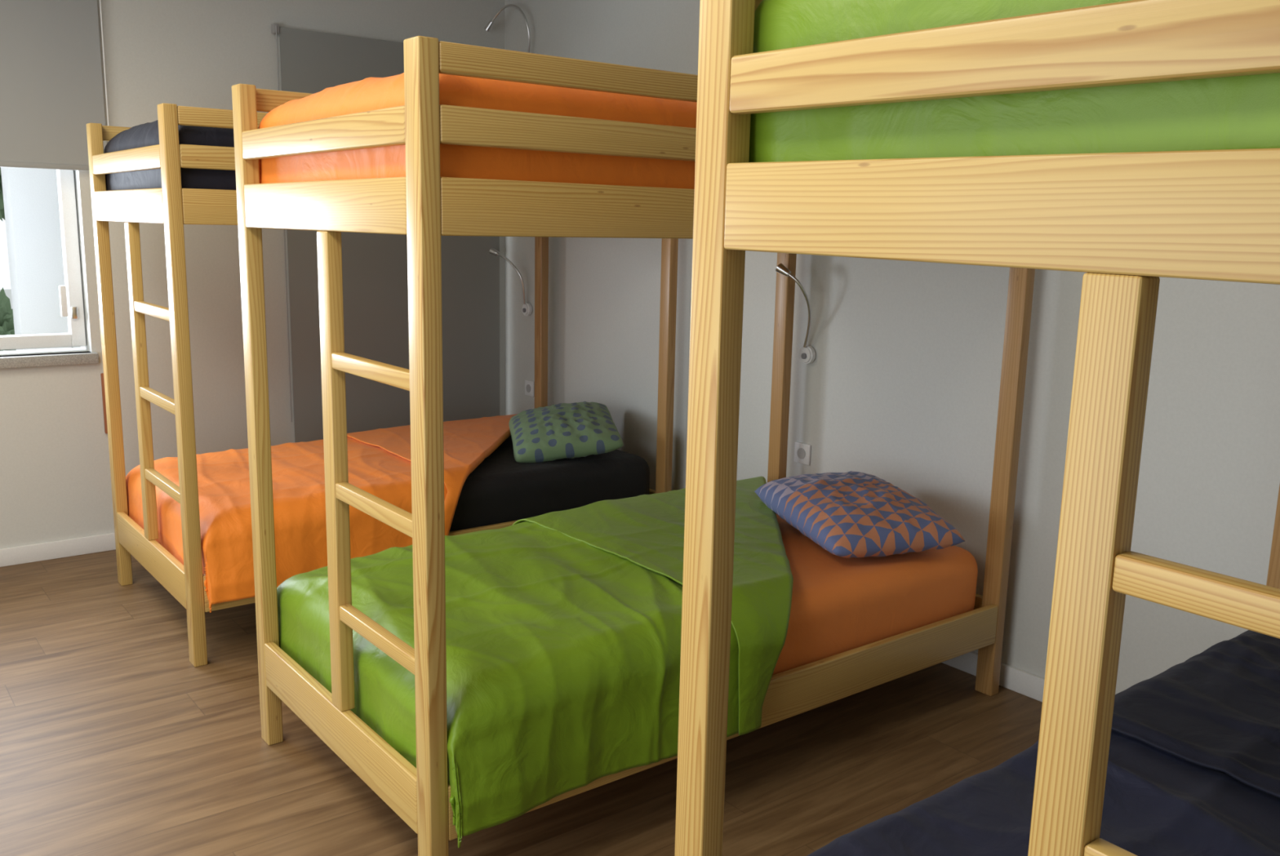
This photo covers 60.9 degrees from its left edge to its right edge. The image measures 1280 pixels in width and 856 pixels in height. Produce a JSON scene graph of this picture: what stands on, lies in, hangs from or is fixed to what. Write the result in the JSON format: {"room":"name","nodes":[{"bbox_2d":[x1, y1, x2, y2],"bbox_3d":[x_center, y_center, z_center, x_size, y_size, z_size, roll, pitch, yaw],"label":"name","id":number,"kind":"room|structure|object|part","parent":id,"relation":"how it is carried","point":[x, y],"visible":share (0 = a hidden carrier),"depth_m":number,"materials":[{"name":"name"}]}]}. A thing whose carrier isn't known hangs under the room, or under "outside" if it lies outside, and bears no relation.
{"room":"dormitory","nodes":[
{"label":"dormitory","id":0,"kind":"room"},
{"bbox_2d":[0,0,505,549],"bbox_3d":[-2.586,-0.714,4.451,4.569,2.560,0.220,-7,13,-37],"label":"wall","id":1,"kind":"structure","parent":0,"point":[55,477],"depth_m":4.72,"materials":[{"name":"white paint"}]},
{"bbox_2d":[0,351,98,368],"bbox_3d":[-2.964,-0.222,4.131,1.650,0.045,0.090,-7,13,-37],"label":"window sill","id":2,"kind":"structure","parent":1,"relation":"attached to","point":[21,361],"depth_m":4.48,"materials":[{"name":"stone"}]},
{"bbox_2d":[0,169,107,433],"bbox_3d":[-2.957,-0.735,4.084,1.643,1.680,0.150,-7,13,-37],"label":"window","id":3,"kind":"structure","parent":1,"relation":"in","point":[71,300],"depth_m":4.55,"materials":[{"name":"white plastic"}]},
{"bbox_3d":[-2.414,-0.532,4.557,0.025,0.130,0.025,-7,13,-37],"label":"handle","id":4,"kind":"part","parent":3,"relation":"part of","materials":[{"name":"white plastic"}]},
{"bbox_2d":[0,0,109,170],"bbox_3d":[-2.888,-1.353,3.909,1.799,0.902,0.041,-7,13,-37],"label":"roller blind","id":5,"kind":"object","parent":1,"relation":"attached to","point":[51,83],"visible":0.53,"depth_m":4.32,"materials":[{"name":"grey fabric"}]},
{"bbox_3d":[-2.177,-1.429,4.432,0.006,0.890,0.006,-7,13,-37],"label":"pull chain","id":6,"kind":"part","parent":5,"relation":"part of","materials":[{"name":"white plastic"}]},
{"bbox_2d":[0,533,115,567],"bbox_3d":[-2.999,0.581,4.238,3.410,0.075,0.014,-7,13,-37],"label":"baseboard","id":7,"kind":"structure","parent":1,"relation":"attached to","point":[13,556],"depth_m":4.63,"materials":[{"name":"white wood"}]},
{"bbox_2d":[271,22,499,442],"bbox_3d":[-1.197,-0.735,5.370,1.149,2.262,0.041,-7,13,-37],"label":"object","id":8,"kind":"object","parent":1,"relation":"attached to","point":[375,265],"visible":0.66,"depth_m":5.31,"materials":[{"name":"grey plastic"}]},
{"bbox_3d":[-1.626,-0.903,4.974,0.006,1.780,0.006,-7,13,-37],"label":"pull chain","id":9,"kind":"part","parent":8,"relation":"part of","materials":[{"name":"grey plastic"}]},
{"bbox_2d":[0,550,1042,855],"bbox_3d":[-0.565,1.094,2.110,4.589,0.050,6.494,-7,13,-37],"label":"floor","id":10,"kind":"structure","parent":0,"point":[113,743],"depth_m":2.99,"materials":[{"name":"laminate"}]},
{"bbox_2d":[86,102,678,667],"bbox_3d":[-0.960,-0.269,4.392,2.000,1.775,1.042,-7,13,-37],"label":"bunk bed","id":11,"kind":"object","parent":10,"relation":"on","point":[172,206],"visible":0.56,"depth_m":3.71,"materials":[{"name":"brown wood"}]},
{"bbox_3d":[-2.034,-0.252,4.181,0.042,1.775,0.062,-7,13,-37],"label":"post","id":12,"kind":"part","parent":11,"relation":"part of","materials":[{"name":"brown wood"}]},
{"bbox_3d":[-1.253,-1.190,4.629,1.915,0.055,0.026,-7,13,-37],"label":"guard rail","id":13,"kind":"part","parent":11,"relation":"part of","materials":[{"name":"brown wood"}]},
{"bbox_3d":[-1.725,-0.899,3.660,0.026,0.070,0.919,-7,13,-37],"label":"guard rail","id":14,"kind":"part","parent":11,"relation":"part of","materials":[{"name":"brown wood"}]},
{"bbox_3d":[-1.755,0.461,3.914,0.026,0.124,0.919,-7,13,-37],"label":"rail","id":15,"kind":"part","parent":11,"relation":"part of","materials":[{"name":"brown wood"}]},
{"bbox_3d":[-1.434,-0.098,3.421,0.042,1.775,0.062,-7,13,-37],"label":"post","id":16,"kind":"part","parent":11,"relation":"part of","materials":[{"name":"brown wood"}]},
{"bbox_3d":[-0.634,-0.913,3.863,1.915,0.070,0.026,-7,13,-37],"label":"guard rail","id":17,"kind":"part","parent":11,"relation":"part of","materials":[{"name":"brown wood"}]},
{"bbox_3d":[-0.631,-1.030,3.841,1.915,0.055,0.026,-7,13,-37],"label":"guard rail","id":18,"kind":"part","parent":11,"relation":"part of","materials":[{"name":"brown wood"}]},
{"bbox_3d":[-0.663,0.447,4.117,1.915,0.124,0.026,-7,13,-37],"label":"rail","id":19,"kind":"part","parent":11,"relation":"part of","materials":[{"name":"brown wood"}]},
{"bbox_3d":[-0.486,-0.440,5.364,0.042,1.775,0.062,-7,13,-37],"label":"post","id":20,"kind":"part","parent":11,"relation":"part of","materials":[{"name":"brown wood"}]},
{"bbox_2d":[449,435,649,532],"bbox_3d":[-0.955,0.254,4.503,1.853,0.251,0.956,-7,13,-37],"label":"mattress","id":21,"kind":"object","parent":11,"relation":"on","point":[501,489],"visible":0.21,"depth_m":4.39,"materials":[{"name":"black fabric"}]},
{"bbox_2d":[125,413,517,613],"bbox_3d":[-0.971,0.248,4.495,1.927,0.359,1.128,-7,13,-37],"label":"duvet","id":22,"kind":"object","parent":21,"relation":"on","point":[380,463],"visible":0.72,"depth_m":3.90,"materials":[{"name":"orange fabric"}]},
{"bbox_2d":[508,401,623,462],"bbox_3d":[-0.332,0.009,4.735,0.457,0.198,0.543,0,11,-9],"label":"pillow","id":23,"kind":"object","parent":21,"relation":"on","point":[553,433],"visible":1,"depth_m":4.55,"materials":[{"name":"green fabric"}]},
{"bbox_3d":[-0.194,0.272,5.108,0.026,0.124,0.919,-7,13,-37],"label":"rail","id":24,"kind":"part","parent":11,"relation":"part of","materials":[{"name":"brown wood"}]},
{"bbox_3d":[0.114,-0.285,4.604,0.042,1.775,0.062,-7,13,-37],"label":"post","id":25,"kind":"part","parent":11,"relation":"part of","materials":[{"name":"brown wood"}]},
{"bbox_3d":[-0.929,-0.920,4.284,1.853,0.192,0.957,-7,13,-37],"label":"mattress","id":26,"kind":"object","parent":11,"relation":"on","visible":0},
{"bbox_2d":[103,120,235,191],"bbox_3d":[-0.947,-0.975,4.259,1.917,0.337,0.974,-7,13,-37],"label":"duvet","id":27,"kind":"object","parent":26,"relation":"on","point":[147,134],"visible":0.12,"depth_m":3.42,"materials":[{"name":"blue fabric"}]},
{"bbox_2d":[231,35,1035,855],"bbox_3d":[0.056,-0.009,3.117,2.000,1.775,1.042,-7,13,-37],"label":"bunk bed","id":28,"kind":"object","parent":10,"relation":"on","point":[421,205],"visible":0.62,"depth_m":2.35,"materials":[{"name":"brown wood"}]},
{"bbox_3d":[-1.018,0.008,2.905,0.042,1.775,0.062,-7,13,-37],"label":"post","id":29,"kind":"part","parent":28,"relation":"part of","materials":[{"name":"brown wood"}]},
{"bbox_3d":[-0.236,-0.930,3.354,1.915,0.055,0.026,-7,13,-37],"label":"guard rail","id":30,"kind":"part","parent":28,"relation":"part of","materials":[{"name":"brown wood"}]},
{"bbox_3d":[-0.709,-0.639,2.385,0.026,0.070,0.919,-7,13,-37],"label":"guard rail","id":31,"kind":"part","parent":28,"relation":"part of","materials":[{"name":"brown wood"}]},
{"bbox_3d":[-0.738,0.721,2.639,0.026,0.124,0.919,-7,13,-37],"label":"rail","id":32,"kind":"part","parent":28,"relation":"part of","materials":[{"name":"brown wood"}]},
{"bbox_3d":[-0.418,0.163,2.145,0.042,1.775,0.062,-7,13,-37],"label":"post","id":33,"kind":"part","parent":28,"relation":"part of","materials":[{"name":"brown wood"}]},
{"bbox_3d":[0.383,-0.653,2.588,1.915,0.070,0.026,-7,13,-37],"label":"guard rail","id":34,"kind":"part","parent":28,"relation":"part of","materials":[{"name":"brown wood"}]},
{"bbox_3d":[0.385,-0.770,2.566,1.915,0.055,0.026,-7,13,-37],"label":"guard rail","id":35,"kind":"part","parent":28,"relation":"part of","materials":[{"name":"brown wood"}]},
{"bbox_3d":[0.354,0.707,2.842,1.915,0.124,0.026,-7,13,-37],"label":"rail","id":36,"kind":"part","parent":28,"relation":"part of","materials":[{"name":"brown wood"}]},
{"bbox_3d":[0.530,-0.180,4.089,0.042,1.775,0.062,-7,13,-37],"label":"post","id":37,"kind":"part","parent":28,"relation":"part of","materials":[{"name":"brown wood"}]},
{"bbox_2d":[772,513,977,675],"bbox_3d":[0.062,0.512,3.227,1.853,0.256,0.956,-7,13,-37],"label":"mattress","id":38,"kind":"object","parent":28,"relation":"on","point":[839,605],"visible":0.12,"depth_m":3.14,"materials":[{"name":"orange fabric"}]},
{"bbox_2d":[276,476,793,848],"bbox_3d":[0.039,0.504,3.211,1.922,0.375,1.146,-7,13,-37],"label":"duvet","id":39,"kind":"object","parent":38,"relation":"on","point":[563,628],"visible":0.75,"depth_m":2.62,"materials":[{"name":"green fabric"}]},
{"bbox_2d":[754,471,964,558],"bbox_3d":[0.677,0.262,3.448,0.441,0.178,0.605,-2,11,-18],"label":"pillow","id":40,"kind":"object","parent":38,"relation":"on","point":[850,514],"visible":1,"depth_m":3.27,"materials":[{"name":"fabric"}]},
{"bbox_3d":[0.823,0.532,3.832,0.026,0.124,0.919,-7,13,-37],"label":"rail","id":41,"kind":"part","parent":28,"relation":"part of","materials":[{"name":"brown wood"}]},
{"bbox_3d":[1.130,-0.025,3.329,0.042,1.775,0.062,-7,13,-37],"label":"post","id":42,"kind":"part","parent":28,"relation":"part of","materials":[{"name":"brown wood"}]},
{"bbox_3d":[0.087,-0.660,3.009,1.853,0.192,0.956,-7,13,-37],"label":"mattress","id":43,"kind":"object","parent":28,"relation":"on","visible":0},
{"bbox_2d":[257,72,697,189],"bbox_3d":[0.069,-0.706,2.984,1.917,0.340,0.977,-7,13,-37],"label":"duvet","id":44,"kind":"object","parent":43,"relation":"on","point":[371,93],"visible":0.3,"depth_m":2.27,"materials":[{"name":"orange fabric"}]},
{"bbox_2d":[674,0,1279,855],"bbox_3d":[1.166,0.272,1.741,2.000,1.775,1.042,-7,13,-37],"label":"bunk bed","id":45,"kind":"object","parent":10,"relation":"on","point":[1126,220],"visible":0.73,"depth_m":1.06,"materials":[{"name":"brown wood"}]},
{"bbox_3d":[0.092,0.288,1.529,0.042,1.775,0.062,-7,13,-37],"label":"post","id":46,"kind":"part","parent":45,"relation":"part of","materials":[{"name":"brown wood"}]},
{"bbox_3d":[0.874,-0.649,1.978,1.915,0.055,0.026,-7,13,-37],"label":"guard rail","id":47,"kind":"part","parent":45,"relation":"part of","materials":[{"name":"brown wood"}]},
{"bbox_3d":[0.401,-0.352,1.010,0.026,0.081,0.919,-7,13,-37],"label":"guard rail","id":48,"kind":"part","parent":45,"relation":"part of","materials":[{"name":"brown wood"}]},
{"bbox_3d":[1.640,0.101,2.713,0.042,1.775,0.062,-7,13,-37],"label":"post","id":49,"kind":"part","parent":45,"relation":"part of","materials":[{"name":"brown wood"}]},
{"bbox_3d":[1.197,-0.379,1.633,1.853,0.192,0.957,-7,13,-37],"label":"mattress","id":50,"kind":"object","parent":45,"relation":"on","visible":0},
{"bbox_2d":[748,0,1279,162],"bbox_3d":[1.180,-0.469,1.599,1.916,0.348,0.975,-7,13,-37],"label":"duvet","id":51,"kind":"object","parent":50,"relation":"on","point":[1235,112],"visible":0.3,"depth_m":1.13,"materials":[{"name":"green fabric"}]},
{"bbox_2d":[504,0,1279,694],"bbox_3d":[1.284,-0.418,3.313,0.120,2.560,6.774,-7,13,-37],"label":"wall","id":52,"kind":"structure","parent":0,"point":[900,388],"depth_m":3.64,"materials":[{"name":"white paint"}]},
{"bbox_2d":[484,4,530,52],"bbox_3d":[-0.637,-1.925,5.380,0.296,0.310,0.081,8,13,34],"label":"reading lamp","id":53,"kind":"object","parent":52,"relation":"attached to","point":[488,27],"visible":0.7,"depth_m":5.31,"materials":[{"name":"silver metal"}]},
{"bbox_2d":[489,248,532,315],"bbox_3d":[-0.663,-0.749,5.583,0.234,0.342,0.073,3,11,11],"label":"reading lamp","id":54,"kind":"object","parent":52,"relation":"attached to","point":[526,308],"visible":1,"depth_m":5.57,"materials":[{"name":"silver metal"}]},
{"bbox_2d":[524,379,533,396],"bbox_3d":[-0.577,-0.207,5.672,0.013,0.080,0.080,-7,13,-37],"label":"power outlet","id":55,"kind":"object","parent":52,"relation":"attached to","point":[529,385],"visible":1,"depth_m":5.66,"materials":[{"name":"white plastic"}]},
{"bbox_2d":[525,384,530,392],"bbox_3d":[-0.580,-0.206,5.669,0.004,0.042,0.042,-7,13,-37],"label":"socket","id":56,"kind":"object","parent":55,"relation":"attached to","point":[527,386],"depth_m":5.67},
{"bbox_2d":[775,263,815,364],"bbox_3d":[0.578,-0.416,3.998,0.169,0.373,0.099,-7,13,-37],"label":"reading lamp","id":57,"kind":"object","parent":52,"relation":"attached to","point":[806,353],"visible":1,"depth_m":4.01,"materials":[{"name":"silver metal"}]},
{"bbox_2d":[800,353,806,359],"bbox_3d":[0.613,-0.269,4.065,0.008,0.022,0.022,-7,13,-37],"label":"switch","id":58,"kind":"object","parent":57,"relation":"attached to","point":[803,356],"depth_m":4.06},
{"bbox_2d":[794,441,811,465],"bbox_3d":[0.619,0.097,4.155,0.013,0.080,0.080,-7,13,-37],"label":"power outlet","id":59,"kind":"object","parent":52,"relation":"attached to","point":[802,451],"visible":1,"depth_m":4.15,"materials":[{"name":"white plastic"}]},
{"bbox_2d":[796,448,805,458],"bbox_3d":[0.616,0.097,4.153,0.004,0.042,0.042,-7,13,-37],"label":"socket","id":60,"kind":"object","parent":59,"relation":"attached to","point":[801,452],"depth_m":4.15,"materials":[{"name":"white plastic"}]},
{"bbox_2d":[942,651,1044,702],"bbox_3d":[1.242,0.819,3.454,0.014,0.075,6.454,-7,13,-37],"label":"baseboard","id":61,"kind":"structure","parent":52,"relation":"attached to","point":[1031,686],"depth_m":3.50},
{"label":"outside","id":62,"kind":"structure","parent":0,"visible":0},
{"bbox_2d":[0,288,80,347],"bbox_3d":[-10.669,-1.057,15.326,40.000,0.100,26.576,-7,13,-37],"label":"ground","id":63,"kind":"structure","parent":62,"point":[7,291],"depth_m":25.79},
{"bbox_2d":[0,167,4,221],"bbox_3d":[-6.322,-1.963,9.926,2.347,3.847,2.356,-7,13,-37],"label":"tree","id":64,"kind":"object","parent":63,"relation":"on","point":[2,203],"visible":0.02,"depth_m":9.74,"materials":[{"name":"green plant"}]},
{"bbox_2d":[0,167,71,350],"bbox_3d":[-2.994,-1.116,5.359,0.280,4.000,0.260,-7,13,-37],"label":"window pane","id":65,"kind":"structure","parent":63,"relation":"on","point":[30,195],"depth_m":5.32,"materials":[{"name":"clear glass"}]},
{"bbox_2d":[0,287,73,351],"bbox_3d":[-4.750,-0.190,7.892,1.422,1.658,1.506,-7,13,-37],"label":"shrub","id":66,"kind":"object","parent":63,"relation":"on","point":[6,321],"visible":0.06,"depth_m":7.73,"materials":[{"name":"green plant"}]},
{"bbox_3d":[1.172,0.807,1.854,1.853,0.225,0.956,-7,13,-37],"label":"mattress","id":67,"kind":"object","parent":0,"visible":0},
{"bbox_2d":[807,630,1279,855],"bbox_3d":[1.137,0.747,1.819,1.884,0.278,1.074,-7,13,-37],"label":"duvet","id":68,"kind":"object","parent":67,"relation":"on","point":[1193,766],"visible":0.85,"depth_m":1.93,"materials":[{"name":"blue fabric"}]}
]}

